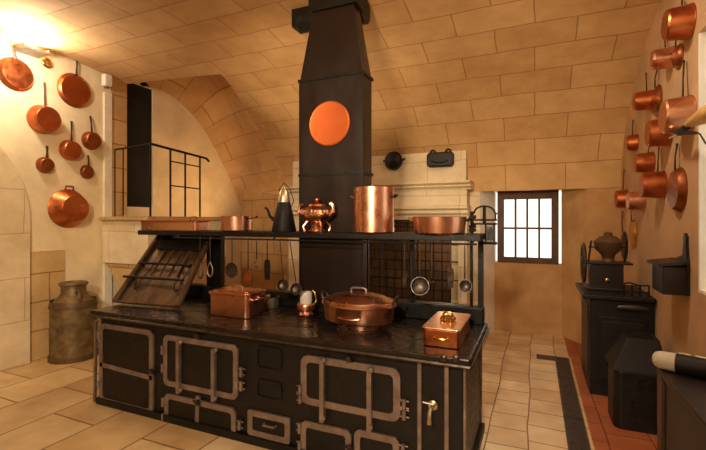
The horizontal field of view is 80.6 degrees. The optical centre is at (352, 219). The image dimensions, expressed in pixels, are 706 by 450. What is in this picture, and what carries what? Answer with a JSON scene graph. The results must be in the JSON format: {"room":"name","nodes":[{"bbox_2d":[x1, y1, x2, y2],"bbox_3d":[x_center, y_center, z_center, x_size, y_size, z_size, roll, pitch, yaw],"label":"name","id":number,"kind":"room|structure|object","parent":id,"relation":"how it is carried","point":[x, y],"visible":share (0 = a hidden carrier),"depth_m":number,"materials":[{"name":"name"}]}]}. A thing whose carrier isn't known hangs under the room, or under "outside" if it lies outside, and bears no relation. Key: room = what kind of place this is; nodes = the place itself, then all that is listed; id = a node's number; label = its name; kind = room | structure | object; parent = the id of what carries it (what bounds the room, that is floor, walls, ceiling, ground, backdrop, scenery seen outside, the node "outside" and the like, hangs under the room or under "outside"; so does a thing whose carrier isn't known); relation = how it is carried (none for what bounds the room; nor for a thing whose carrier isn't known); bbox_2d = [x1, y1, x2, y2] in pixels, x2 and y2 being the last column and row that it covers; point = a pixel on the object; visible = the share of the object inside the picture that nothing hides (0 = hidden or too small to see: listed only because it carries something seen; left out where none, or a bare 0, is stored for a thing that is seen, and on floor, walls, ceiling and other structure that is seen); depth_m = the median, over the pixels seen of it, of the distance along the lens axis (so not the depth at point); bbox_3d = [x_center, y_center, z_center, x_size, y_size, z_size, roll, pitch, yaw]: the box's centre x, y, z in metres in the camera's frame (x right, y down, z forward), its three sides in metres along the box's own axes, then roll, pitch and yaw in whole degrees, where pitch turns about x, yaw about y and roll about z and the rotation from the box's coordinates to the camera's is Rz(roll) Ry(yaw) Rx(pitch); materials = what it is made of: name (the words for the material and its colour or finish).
{"room":"historic interior","nodes":[
{"label":"historic interior","id":0,"kind":"room"},
{"bbox_2d":[0,34,240,341],"bbox_3d":[-4.105,-0.446,4.467,0.300,4.200,9.300,0,0,24],"label":"wall","id":1,"kind":"structure","parent":0,"point":[174,126],"depth_m":5.52,"materials":[{"name":"paint"}]},
{"bbox_2d":[0,147,29,371],"bbox_3d":[-4.164,0.258,3.881,0.060,2.792,2.040,0,0,24],"label":"trim","id":2,"kind":"structure","parent":1,"relation":"attached to","point":[14,205],"depth_m":4.64,"materials":[{"name":"stone"}]},
{"bbox_2d":[0,41,33,90],"bbox_3d":[-3.807,-1.738,4.710,0.050,0.545,0.373,0,0,24],"label":"frying pan","id":3,"kind":"object","parent":1,"relation":"attached to","point":[15,74],"visible":1,"depth_m":4.68,"materials":[{"name":"metal"}]},
{"bbox_2d":[13,42,49,57],"bbox_3d":[-3.688,-1.946,4.772,0.220,0.060,0.272,0,0,24],"label":"uplight","id":4,"kind":"object","parent":1,"relation":"attached to","point":[20,47],"visible":1,"depth_m":4.73,"materials":[{"name":"metal"}]},
{"bbox_2d":[26,82,60,133],"bbox_3d":[-3.654,-1.342,4.948,0.140,0.625,0.342,0,0,24],"label":"copper saucepan","id":5,"kind":"object","parent":1,"relation":"attached to","point":[43,119],"visible":1,"depth_m":4.89,"materials":[{"name":"metal"}]},
{"bbox_2d":[35,146,54,172],"bbox_3d":[-3.676,-0.728,4.984,0.070,0.332,0.195,0,0,24],"label":"copper saucepan","id":6,"kind":"object","parent":1,"relation":"attached to","point":[43,164],"visible":1,"depth_m":4.96,"materials":[{"name":"metal"}]},
{"bbox_2d":[41,56,51,67],"bbox_3d":[-3.681,-1.960,5.000,0.030,0.260,0.120,0,0,24],"label":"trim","id":7,"kind":"structure","parent":1,"relation":"attached to","point":[43,61],"depth_m":5.00,"materials":[{"name":"metal"}]},
{"bbox_2d":[30,250,64,361],"bbox_3d":[-3.694,1.013,5.015,0.015,1.282,0.414,0,0,24],"label":"trim","id":8,"kind":"structure","parent":1,"relation":"attached to","point":[47,268],"depth_m":4.97,"materials":[{"name":"stone"}]},
{"bbox_2d":[47,185,88,227],"bbox_3d":[-3.524,-0.166,5.221,0.160,0.534,0.490,0,0,24],"label":"basin","id":9,"kind":"object","parent":1,"relation":"attached to","point":[67,208],"visible":1,"depth_m":5.13,"materials":[{"name":"orange metal"}]},
{"bbox_2d":[59,121,81,160],"bbox_3d":[-3.550,-1.006,5.248,0.090,0.503,0.257,0,0,24],"label":"copper saucepan","id":10,"kind":"object","parent":1,"relation":"attached to","point":[70,150],"visible":1,"depth_m":5.21,"materials":[{"name":"metal"}]},
{"bbox_2d":[57,61,90,107],"bbox_3d":[-3.549,-1.753,5.318,0.035,0.629,0.433,0,0,24],"label":"frying pan","id":11,"kind":"object","parent":1,"relation":"attached to","point":[72,88],"visible":0.97,"depth_m":5.29,"materials":[{"name":"metal"}]},
{"bbox_2d":[80,155,93,178],"bbox_3d":[-3.483,-0.697,5.464,0.040,0.318,0.186,0,0,24],"label":"copper pan","id":12,"kind":"object","parent":1,"relation":"attached to","point":[86,171],"visible":1,"depth_m":5.44,"materials":[{"name":"metal"}]},
{"bbox_2d":[81,116,101,149],"bbox_3d":[-3.441,-1.153,5.497,0.090,0.447,0.242,0,0,24],"label":"copper saucepan","id":13,"kind":"object","parent":1,"relation":"attached to","point":[91,140],"visible":1,"depth_m":5.45,"materials":[{"name":"metal"}]},
{"bbox_2d":[101,73,111,88],"bbox_3d":[-3.340,-1.916,5.642,0.090,0.250,0.100,0,0,24],"label":"box","id":14,"kind":"object","parent":1,"relation":"attached to","point":[106,79],"visible":0.95,"depth_m":5.61,"materials":[{"name":"paint"}]},
{"bbox_2d":[103,92,111,307],"bbox_3d":[-3.375,-0.046,5.720,0.035,3.400,0.107,0,0,24],"label":"trim","id":15,"kind":"structure","parent":1,"relation":"attached to","point":[107,97],"depth_m":5.70,"materials":[{"name":"paint"}]},
{"bbox_2d":[111,78,126,214],"bbox_3d":[-3.310,-1.036,5.887,0.020,1.940,0.232,0,0,24],"label":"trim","id":16,"kind":"structure","parent":1,"relation":"attached to","point":[118,89],"depth_m":5.88,"materials":[{"name":"stone"}]},
{"bbox_2d":[127,83,151,206],"bbox_3d":[-3.225,-1.105,6.229,0.062,1.821,0.463,0,0,24],"label":"door","id":17,"kind":"structure","parent":1,"relation":"in","point":[139,98],"depth_m":6.22,"materials":[{"name":"black wood"}]},
{"bbox_2d":[140,74,289,206],"bbox_3d":[-1.944,-1.391,7.000,1.632,2.300,2.966,0,0,24],"label":"arch","id":18,"kind":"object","parent":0,"point":[249,163],"depth_m":7.66,"materials":[{"name":"stone"}]},
{"bbox_2d":[241,190,288,289],"bbox_3d":[-1.736,0.499,7.872,2.018,2.310,0.001,0,0,42],"label":"wall","id":19,"kind":"structure","parent":0,"point":[253,203],"depth_m":7.85,"materials":[{"name":"paint"}]},
{"bbox_2d":[0,329,656,449],"bbox_3d":[-1.605,1.704,3.320,8.400,0.100,9.600,0,0,24],"label":"floor","id":20,"kind":"structure","parent":0,"point":[44,405],"depth_m":3.56,"materials":[{"name":"tile"}]},
{"bbox_2d":[47,280,97,364],"bbox_3d":[-3.363,1.196,5.008,0.511,0.914,0.510,0,0,24],"label":"milk can","id":21,"kind":"object","parent":20,"relation":"on","point":[71,329],"visible":0.96,"depth_m":4.83,"materials":[{"name":"paint"}]},
{"bbox_2d":[99,216,225,286],"bbox_3d":[-2.695,0.804,6.088,0.914,1.700,1.500,0,0,24],"label":"stone landing","id":22,"kind":"object","parent":20,"relation":"on","point":[122,246],"visible":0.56,"depth_m":5.51,"materials":[{"name":"stone"}]},
{"bbox_2d":[114,142,209,216],"bbox_3d":[-2.655,-0.514,5.952,0.745,0.937,1.208,0,0,24],"label":"iron railing","id":23,"kind":"object","parent":22,"relation":"on","point":[150,144],"visible":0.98,"depth_m":5.61,"materials":[{"name":"black metal"}]},
{"bbox_2d":[88,283,489,449],"bbox_3d":[-0.664,1.179,3.472,3.350,1.010,1.008,0,0,24],"label":"range","id":24,"kind":"object","parent":20,"relation":"on","point":[262,381],"visible":0.93,"depth_m":3.03,"materials":[{"name":"metal"}]},
{"bbox_2d":[112,235,212,307],"bbox_3d":[-1.833,0.452,4.074,0.807,0.684,0.602,0,0,24],"label":"rack","id":25,"kind":"object","parent":24,"relation":"on","point":[163,276],"visible":0.88,"depth_m":4.04,"materials":[{"name":"wood"},{"name":"iron"}]},
{"bbox_2d":[209,284,265,318],"bbox_3d":[-0.986,0.677,3.557,0.483,0.250,0.284,0,0,24],"label":"casserole","id":26,"kind":"object","parent":24,"relation":"on","point":[234,301],"visible":1,"depth_m":3.45,"materials":[{"name":"orange metal"}]},
{"bbox_2d":[265,294,285,308],"bbox_3d":[-0.764,0.750,3.824,0.208,0.103,0.270,0,0,-35],"label":"saucepan","id":27,"kind":"object","parent":24,"relation":"on","point":[270,303],"visible":0.64,"depth_m":3.77,"materials":[{"name":"metal"}]},
{"bbox_2d":[280,322,313,325],"bbox_3d":[-0.434,0.796,3.175,0.285,0.012,0.037,0,0,16],"label":"poker","id":28,"kind":"object","parent":24,"relation":"on","point":[280,322],"visible":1,"depth_m":3.16,"materials":[{"name":"metal"}]},
{"bbox_2d":[297,289,316,315],"bbox_3d":[-0.398,0.693,3.521,0.155,0.219,0.155,0,0,-21],"label":"copper warmer","id":29,"kind":"object","parent":24,"relation":"on","point":[305,306],"visible":0.98,"depth_m":3.47,"materials":[{"name":"white ceramic"}]},
{"bbox_2d":[300,291,311,303],"bbox_3d":[-0.398,0.654,3.521,0.104,0.095,0.104,0,0,24],"label":"ceramic jar","id":30,"kind":"object","parent":29,"relation":"on","point":[305,296],"depth_m":3.48,"materials":[{"name":"white ceramic"}]},
{"bbox_2d":[138,230,484,306],"bbox_3d":[-0.574,0.389,3.742,3.356,0.570,0.442,0,0,24],"label":"shelf","id":31,"kind":"object","parent":24,"relation":"on","point":[218,242],"visible":0.93,"depth_m":3.46,"materials":[{"name":"metal"}]},
{"bbox_2d":[140,216,209,230],"bbox_3d":[-1.798,0.033,4.190,0.763,0.141,0.220,0,0,24],"label":"roasting pan","id":32,"kind":"object","parent":31,"relation":"on","point":[173,225],"visible":0.99,"depth_m":4.07,"materials":[{"name":"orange metal"}]},
{"bbox_2d":[197,237,202,278],"bbox_3d":[-1.413,0.351,3.861,0.069,0.394,0.034,0,0,24],"label":"tongs","id":33,"kind":"object","parent":31,"relation":"attached to","point":[200,237],"visible":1,"depth_m":3.85,"materials":[{"name":"metal"}]},
{"bbox_2d":[207,237,212,276],"bbox_3d":[-1.304,0.340,3.813,0.069,0.370,0.034,0,0,24],"label":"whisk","id":34,"kind":"object","parent":31,"relation":"attached to","point":[210,237],"visible":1,"depth_m":3.80,"materials":[{"name":"metal"}]},
{"bbox_2d":[225,238,237,277],"bbox_3d":[-1.073,0.334,3.710,0.136,0.360,0.038,0,0,24],"label":"skimmer","id":35,"kind":"object","parent":31,"relation":"attached to","point":[231,270],"visible":1,"depth_m":3.70,"materials":[{"name":"metal"}]},
{"bbox_2d":[221,216,257,230],"bbox_3d":[-1.070,0.034,3.852,0.294,0.138,0.352,0,0,-28],"label":"copper saucepan","id":36,"kind":"object","parent":31,"relation":"on","point":[228,223],"visible":0.96,"depth_m":3.76,"materials":[{"name":"metal"}]},
{"bbox_2d":[244,238,251,281],"bbox_3d":[-0.912,0.348,3.642,0.080,0.388,0.034,0,0,24],"label":"spatula","id":37,"kind":"object","parent":31,"relation":"attached to","point":[247,277],"visible":1,"depth_m":3.63,"materials":[{"name":"metal"}]},
{"bbox_2d":[254,238,258,266],"bbox_3d":[-0.831,0.282,3.608,0.052,0.256,0.031,0,0,24],"label":"hook","id":38,"kind":"object","parent":31,"relation":"attached to","point":[257,238],"visible":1,"depth_m":3.59,"materials":[{"name":"metal"}]},
{"bbox_2d":[264,239,269,279],"bbox_3d":[-0.729,0.333,3.563,0.060,0.356,0.031,0,0,24],"label":"spatula","id":39,"kind":"object","parent":31,"relation":"attached to","point":[267,262],"visible":1,"depth_m":3.55,"materials":[{"name":"black metal"}]},
{"bbox_2d":[265,183,295,231],"bbox_3d":[-0.631,-0.114,3.700,0.215,0.433,0.288,0,0,-37],"label":"coffee pot","id":40,"kind":"object","parent":31,"relation":"on","point":[283,220],"visible":1,"depth_m":3.61,"materials":[{"name":"metal"}]},
{"bbox_2d":[277,239,288,290],"bbox_3d":[-0.579,0.373,3.487,0.099,0.438,0.065,0,0,24],"label":"ladle","id":41,"kind":"object","parent":31,"relation":"attached to","point":[282,285],"visible":1,"depth_m":3.49,"materials":[{"name":"metal"}]},
{"bbox_2d":[277,279,288,290],"bbox_3d":[-0.579,0.543,3.487,0.099,0.098,0.065,0,0,24],"label":"bowl","id":42,"kind":"object","parent":41,"relation":"on","point":[282,285],"depth_m":3.50,"materials":[{"name":"metal"}]},
{"bbox_2d":[290,239,301,294],"bbox_3d":[-0.472,0.386,3.440,0.120,0.463,0.065,0,0,24],"label":"ladle","id":43,"kind":"object","parent":31,"relation":"attached to","point":[295,289],"visible":1,"depth_m":3.44,"materials":[{"name":"metal"}]},
{"bbox_2d":[290,283,301,294],"bbox_3d":[-0.462,0.569,3.436,0.099,0.098,0.065,0,0,24],"label":"bowl","id":44,"kind":"object","parent":43,"relation":"on","point":[296,288],"depth_m":3.45,"materials":[{"name":"metal"}]},
{"bbox_2d":[297,198,334,231],"bbox_3d":[-0.309,-0.044,3.538,0.311,0.295,0.295,0,0,-15],"label":"copper kettle","id":45,"kind":"object","parent":31,"relation":"on","point":[316,214],"visible":0.99,"depth_m":3.45,"materials":[{"name":"orange metal"}]},
{"bbox_2d":[350,186,397,232],"bbox_3d":[0.167,-0.079,3.332,0.328,0.363,0.328,0,0,-21],"label":"stockpot","id":46,"kind":"object","parent":31,"relation":"on","point":[373,205],"visible":0.98,"depth_m":3.19,"materials":[{"name":"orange metal"}]},
{"bbox_2d":[380,241,383,284],"bbox_3d":[0.225,0.324,3.146,0.030,0.339,0.031,0,0,24],"label":"spit","id":47,"kind":"object","parent":31,"relation":"attached to","point":[382,241],"visible":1,"depth_m":3.13,"materials":[{"name":"black metal"}]},
{"bbox_2d":[402,242,406,285],"bbox_3d":[0.384,0.322,3.077,0.033,0.335,0.031,0,0,24],"label":"spatula","id":48,"kind":"object","parent":31,"relation":"attached to","point":[404,277],"visible":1,"depth_m":3.06,"materials":[{"name":"black metal"}]},
{"bbox_2d":[411,242,428,294],"bbox_3d":[0.490,0.347,3.019,0.130,0.386,0.072,0,0,24],"label":"ladle","id":49,"kind":"object","parent":31,"relation":"attached to","point":[419,285],"visible":1,"depth_m":3.03,"materials":[{"name":"metal"}]},
{"bbox_2d":[411,277,428,294],"bbox_3d":[0.490,0.476,3.019,0.130,0.128,0.072,0,0,24],"label":"bowl","id":50,"kind":"object","parent":49,"relation":"on","point":[419,285],"depth_m":3.03,"materials":[{"name":"metal"}]},
{"bbox_2d":[429,242,433,282],"bbox_3d":[0.567,0.305,2.997,0.041,0.300,0.031,0,0,24],"label":"carving fork","id":51,"kind":"object","parent":31,"relation":"attached to","point":[431,242],"visible":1,"depth_m":2.98,"materials":[{"name":"metal"}]},
{"bbox_2d":[408,216,471,234],"bbox_3d":[0.647,0.039,3.122,0.406,0.128,0.406,0,0,-21],"label":"saute pan","id":52,"kind":"object","parent":31,"relation":"on","point":[439,225],"visible":1,"depth_m":2.95,"materials":[{"name":"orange metal"}]},
{"bbox_2d":[447,243,453,287],"bbox_3d":[0.693,0.316,2.942,0.050,0.324,0.031,0,0,24],"label":"spatula","id":53,"kind":"object","parent":31,"relation":"attached to","point":[450,273],"visible":1,"depth_m":2.93,"materials":[{"name":"metal"}]},
{"bbox_2d":[459,243,471,292],"bbox_3d":[0.784,0.328,2.892,0.089,0.346,0.063,0,0,24],"label":"ladle","id":54,"kind":"object","parent":31,"relation":"attached to","point":[465,285],"visible":1,"depth_m":2.89,"materials":[{"name":"metal"}]},
{"bbox_2d":[459,279,471,292],"bbox_3d":[0.784,0.456,2.892,0.089,0.088,0.063,0,0,24],"label":"bowl","id":55,"kind":"object","parent":54,"relation":"on","point":[465,285],"depth_m":2.90,"materials":[{"name":"metal"}]},
{"bbox_2d":[469,205,496,244],"bbox_3d":[0.991,0.037,3.168,0.209,0.299,0.040,0,0,24],"label":"rack","id":56,"kind":"object","parent":31,"relation":"attached to","point":[489,231],"visible":0.96,"depth_m":3.15,"materials":[{"name":"black metal"}]},
{"bbox_2d":[292,0,373,312],"bbox_3d":[-0.216,-0.626,3.820,0.858,2.860,0.452,0,0,24],"label":"chimney","id":57,"kind":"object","parent":24,"relation":"on","point":[336,68],"depth_m":3.58,"materials":[{"name":"paint"}]},
{"bbox_2d":[309,101,349,145],"bbox_3d":[-0.204,-0.825,3.560,0.384,0.384,0.030,0,0,24],"label":"disc","id":58,"kind":"object","parent":57,"relation":"attached to","point":[329,124],"visible":1,"depth_m":3.54,"materials":[{"name":"orange metal"}]},
{"bbox_2d":[321,286,398,330],"bbox_3d":[0.043,0.652,3.132,0.615,0.301,0.420,0,0,24],"label":"pan","id":59,"kind":"object","parent":24,"relation":"on","point":[351,310],"visible":1,"depth_m":2.98,"materials":[{"name":"metal"}]},
{"bbox_2d":[423,400,437,424],"bbox_3d":[0.459,1.144,2.494,0.066,0.119,0.111,0,0,32],"label":"water tap","id":60,"kind":"object","parent":24,"relation":"on","point":[430,407],"depth_m":2.54,"materials":[{"name":"gold metal"}]},
{"bbox_2d":[422,311,470,348],"bbox_3d":[0.648,0.712,2.838,0.245,0.181,0.542,0,0,24],"label":"copper terrine","id":61,"kind":"object","parent":24,"relation":"on","point":[446,329],"visible":1,"depth_m":2.66,"materials":[{"name":"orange metal"}]},
{"bbox_2d":[280,150,473,304],"bbox_3d":[0.276,0.339,6.389,3.010,2.630,0.450,0,0,24],"label":"stone fireplace","id":62,"kind":"object","parent":20,"relation":"on","point":[422,190],"visible":0.42,"depth_m":5.98,"materials":[{"name":"beige stone"}]},
{"bbox_2d":[383,151,405,169],"bbox_3d":[0.606,-0.883,6.162,0.346,0.280,0.122,0,0,24],"label":"pot","id":63,"kind":"object","parent":62,"relation":"attached to","point":[393,160],"visible":1,"depth_m":6.14,"materials":[{"name":"black metal"}]},
{"bbox_2d":[427,148,453,167],"bbox_3d":[1.235,-0.881,5.893,0.380,0.258,0.110,0,0,24],"label":"roasting pan","id":64,"kind":"object","parent":62,"relation":"attached to","point":[434,159],"depth_m":5.86,"materials":[{"name":"black metal"}]},
{"bbox_2d":[369,222,457,303],"bbox_3d":[0.629,0.844,6.373,1.968,1.620,0.032,0,0,24],"label":"grate","id":65,"kind":"object","parent":20,"relation":"on","point":[401,226],"visible":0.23,"depth_m":6.28,"materials":[{"name":"black metal"}]},
{"bbox_2d":[451,192,479,304],"bbox_3d":[1.746,0.609,6.331,0.430,2.090,0.600,0,0,24],"label":"wall pier","id":66,"kind":"object","parent":20,"relation":"on","point":[474,196],"visible":0.14,"depth_m":6.01,"materials":[{"name":"stone"}]},
{"bbox_2d":[537,354,590,449],"bbox_3d":[1.500,1.649,2.946,0.350,0.009,4.600,0,0,24],"label":"trim","id":67,"kind":"structure","parent":20,"relation":"on","point":[575,429],"depth_m":3.67,"materials":[{"name":"metal"}]},
{"bbox_2d":[569,357,594,449],"bbox_3d":[1.671,1.648,2.871,0.020,0.012,4.600,0,0,24],"label":"kerb","id":68,"kind":"object","parent":20,"relation":"on","point":[570,361],"visible":1,"depth_m":3.61,"materials":[{"name":"stone"}]},
{"bbox_2d":[575,282,656,395],"bbox_3d":[2.604,1.179,4.193,0.575,0.950,0.870,0,0,24],"label":"stove","id":69,"kind":"object","parent":20,"relation":"on","point":[605,315],"visible":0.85,"depth_m":3.90,"materials":[{"name":"metal"}]},
{"bbox_2d":[580,232,633,291],"bbox_3d":[2.579,0.411,4.253,0.442,0.584,0.356,0,0,24],"label":"mill","id":70,"kind":"object","parent":69,"relation":"on","point":[606,274],"visible":0.98,"depth_m":4.17,"materials":[{"name":"black wood"}]},
{"bbox_2d":[622,282,650,296],"bbox_3d":[2.651,0.641,3.894,0.210,0.122,0.100,0,0,24],"label":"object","id":71,"kind":"object","parent":69,"relation":"on","point":[639,292],"visible":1,"depth_m":3.88,"materials":[{"name":"black metal"}]},
{"bbox_2d":[605,332,661,434],"bbox_3d":[2.300,1.285,3.395,0.380,0.736,0.375,0,0,24],"label":"bin","id":72,"kind":"object","parent":20,"relation":"on","point":[632,373],"visible":0.84,"depth_m":3.27,"materials":[{"name":"metal"}]},
{"bbox_2d":[657,367,705,449],"bbox_3d":[1.545,1.234,1.519,0.365,0.840,1.620,0,0,24],"label":"worktable","id":73,"kind":"object","parent":20,"relation":"on","point":[681,398],"visible":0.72,"depth_m":2.05,"materials":[{"name":"brown wood"}]},
{"bbox_2d":[652,351,705,378],"bbox_3d":[1.800,0.758,2.144,0.101,0.110,0.424,0,0,-43],"label":"roller","id":74,"kind":"object","parent":73,"relation":"on","point":[682,363],"visible":1,"depth_m":2.18,"materials":[{"name":"brown wood"}]},
{"bbox_2d":[0,0,660,191],"bbox_3d":[-1.078,-1.231,2.653,6.800,1.650,8.400,0,0,24],"label":"ceiling","id":75,"kind":"structure","parent":0,"point":[537,94],"depth_m":4.79,"materials":[{"name":"stone"}]},
{"bbox_2d":[369,220,449,301],"bbox_3d":[0.615,0.554,6.939,2.670,2.200,0.790,0,0,24],"label":"wall","id":76,"kind":"structure","parent":0,"point":[375,246],"depth_m":7.14,"materials":[{"name":"tile"}]},
{"bbox_2d":[480,191,495,331],"bbox_3d":[1.918,0.599,6.364,0.460,2.110,0.800,0,0,24],"label":"wall","id":77,"kind":"structure","parent":0,"point":[488,198],"depth_m":6.18,"materials":[{"name":"paint"}]},
{"bbox_2d":[494,261,561,335],"bbox_3d":[2.607,1.147,6.222,1.017,1.014,0.250,0,0,24],"label":"wall","id":78,"kind":"structure","parent":0,"point":[527,297],"depth_m":6.10,"materials":[{"name":"beige paint"}]},
{"bbox_2d":[497,190,558,264],"bbox_3d":[2.583,0.095,6.167,0.837,1.092,0.070,0,0,24],"label":"window","id":79,"kind":"structure","parent":78,"relation":"attached to","point":[528,220],"depth_m":6.15,"materials":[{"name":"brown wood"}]},
{"bbox_2d":[561,189,586,343],"bbox_3d":[3.052,0.599,5.761,0.269,2.110,0.598,0,0,24],"label":"wall","id":80,"kind":"structure","parent":0,"point":[573,201],"depth_m":5.71,"materials":[{"name":"beige paint"}]},
{"bbox_2d":[587,188,620,282],"bbox_3d":[3.484,0.599,5.571,0.675,2.110,0.600,0,0,24],"label":"wall","id":81,"kind":"structure","parent":0,"point":[603,216],"depth_m":5.37,"materials":[{"name":"beige paint"}]},
{"bbox_2d":[621,0,705,356],"bbox_3d":[1.998,-0.346,1.637,0.350,4.000,9.000,0,0,24],"label":"wall","id":82,"kind":"structure","parent":0,"point":[679,321],"depth_m":3.37,"materials":[{"name":"beige paint"}]},
{"bbox_2d":[614,169,627,208],"bbox_3d":[3.182,-0.375,4.937,0.120,0.481,0.230,0,0,24],"label":"copper saucepan","id":83,"kind":"object","parent":82,"relation":"attached to","point":[620,195],"visible":0.8,"depth_m":4.88,"materials":[{"name":"metal"}]},
{"bbox_2d":[621,211,627,258],"bbox_3d":[3.268,0.190,5.027,0.033,0.603,0.354,0,0,24],"label":"skimmer","id":84,"kind":"object","parent":82,"relation":"attached to","point":[624,238],"visible":0.72,"depth_m":5.01,"materials":[{"name":"black metal"}]},
{"bbox_2d":[625,120,638,150],"bbox_3d":[2.987,-0.913,4.466,0.100,0.362,0.214,0,0,24],"label":"copper saucepan","id":85,"kind":"object","parent":82,"relation":"attached to","point":[631,141],"visible":1,"depth_m":4.40,"materials":[{"name":"metal"}]},
{"bbox_2d":[629,210,637,248],"bbox_3d":[3.064,0.067,4.560,0.033,0.494,0.322,0,0,24],"label":"ladle","id":86,"kind":"object","parent":82,"relation":"attached to","point":[633,232],"visible":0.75,"depth_m":4.50,"materials":[{"name":"metal"}]},
{"bbox_2d":[626,191,645,210],"bbox_3d":[2.842,-0.253,4.184,0.140,0.330,0.207,0,0,24],"label":"copper saucepan","id":87,"kind":"object","parent":82,"relation":"attached to","point":[634,201],"visible":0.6,"depth_m":4.12,"materials":[{"name":"metal"}]},
{"bbox_2d":[632,72,653,110],"bbox_3d":[2.717,-1.216,3.910,0.150,0.410,0.293,0,0,24],"label":"copper saucepan","id":88,"kind":"object","parent":82,"relation":"attached to","point":[641,100],"visible":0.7,"depth_m":3.81,"materials":[{"name":"metal"}]},
{"bbox_2d":[633,146,655,172],"bbox_3d":[2.705,-0.566,3.872,0.140,0.273,0.203,0,0,24],"label":"copper saucepan","id":89,"kind":"object","parent":82,"relation":"attached to","point":[642,162],"visible":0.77,"depth_m":3.81,"materials":[{"name":"metal"}]},
{"bbox_2d":[638,147,667,198],"bbox_3d":[2.556,-0.407,3.555,0.160,0.458,0.243,0,0,24],"label":"copper pot","id":90,"kind":"object","parent":82,"relation":"attached to","point":[651,184],"visible":0.94,"depth_m":3.48,"materials":[{"name":"metal"}]},
{"bbox_2d":[651,69,662,116],"bbox_3d":[2.678,-1.121,3.676,0.033,0.418,0.280,0,0,24],"label":"skillet","id":91,"kind":"object","parent":82,"relation":"attached to","point":[657,95],"visible":0.89,"depth_m":3.63,"materials":[{"name":"orange metal"}]},
{"bbox_2d":[644,119,673,146],"bbox_3d":[2.494,-0.754,3.402,0.150,0.326,0.243,0,0,24],"label":"copper saucepan","id":92,"kind":"object","parent":82,"relation":"attached to","point":[653,137],"visible":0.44,"depth_m":3.34,"materials":[{"name":"metal"}]},
{"bbox_2d":[649,41,674,69],"bbox_3d":[2.476,-1.347,3.346,0.140,0.298,0.244,0,0,24],"label":"copper saucepan","id":93,"kind":"object","parent":82,"relation":"attached to","point":[661,58],"visible":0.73,"depth_m":3.27,"materials":[{"name":"metal"}]},
{"bbox_2d":[647,233,689,295],"bbox_3d":[2.338,0.314,3.093,0.189,0.440,0.340,0,0,24],"label":"box","id":94,"kind":"object","parent":82,"relation":"attached to","point":[670,276],"visible":1,"depth_m":2.96,"materials":[{"name":"brown wood"}]},
{"bbox_2d":[667,143,687,212],"bbox_3d":[2.429,-0.318,3.127,0.050,0.524,0.339,0,0,24],"label":"frying pan","id":95,"kind":"object","parent":82,"relation":"attached to","point":[677,184],"visible":1,"depth_m":3.05,"materials":[{"name":"orange metal"}]},
{"bbox_2d":[658,60,696,133],"bbox_3d":[2.292,-0.876,2.952,0.160,0.547,0.274,0,0,24],"label":"copper stewpan","id":96,"kind":"object","parent":82,"relation":"attached to","point":[673,112],"visible":0.8,"depth_m":2.87,"materials":[{"name":"metal"}]},
{"bbox_2d":[672,40,683,69],"bbox_3d":[2.441,-1.254,3.134,0.033,0.243,0.190,0,0,24],"label":"skillet","id":97,"kind":"object","parent":82,"relation":"attached to","point":[678,53],"visible":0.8,"depth_m":3.09,"materials":[{"name":"orange metal"}]},
{"bbox_2d":[661,0,696,40],"bbox_3d":[2.296,-1.434,2.947,0.150,0.334,0.257,0,0,24],"label":"copper stewpan","id":98,"kind":"object","parent":82,"relation":"attached to","point":[678,23],"visible":1,"depth_m":2.87,"materials":[{"name":"metal"}]},
{"bbox_2d":[669,105,705,144],"bbox_3d":[2.123,-0.535,2.565,0.164,0.225,0.816,0,0,24],"label":"hand bellows","id":99,"kind":"object","parent":82,"relation":"attached to","point":[698,118],"visible":1,"depth_m":2.45,"materials":[{"name":"beige wood"}]},
{"bbox_2d":[698,32,705,294],"bbox_3d":[2.234,-0.381,2.200,0.328,1.725,1.120,0,0,24],"label":"trim reveal","id":100,"kind":"structure","parent":82,"relation":"attached to","point":[701,36],"depth_m":2.75,"materials":[{"name":"paint"}]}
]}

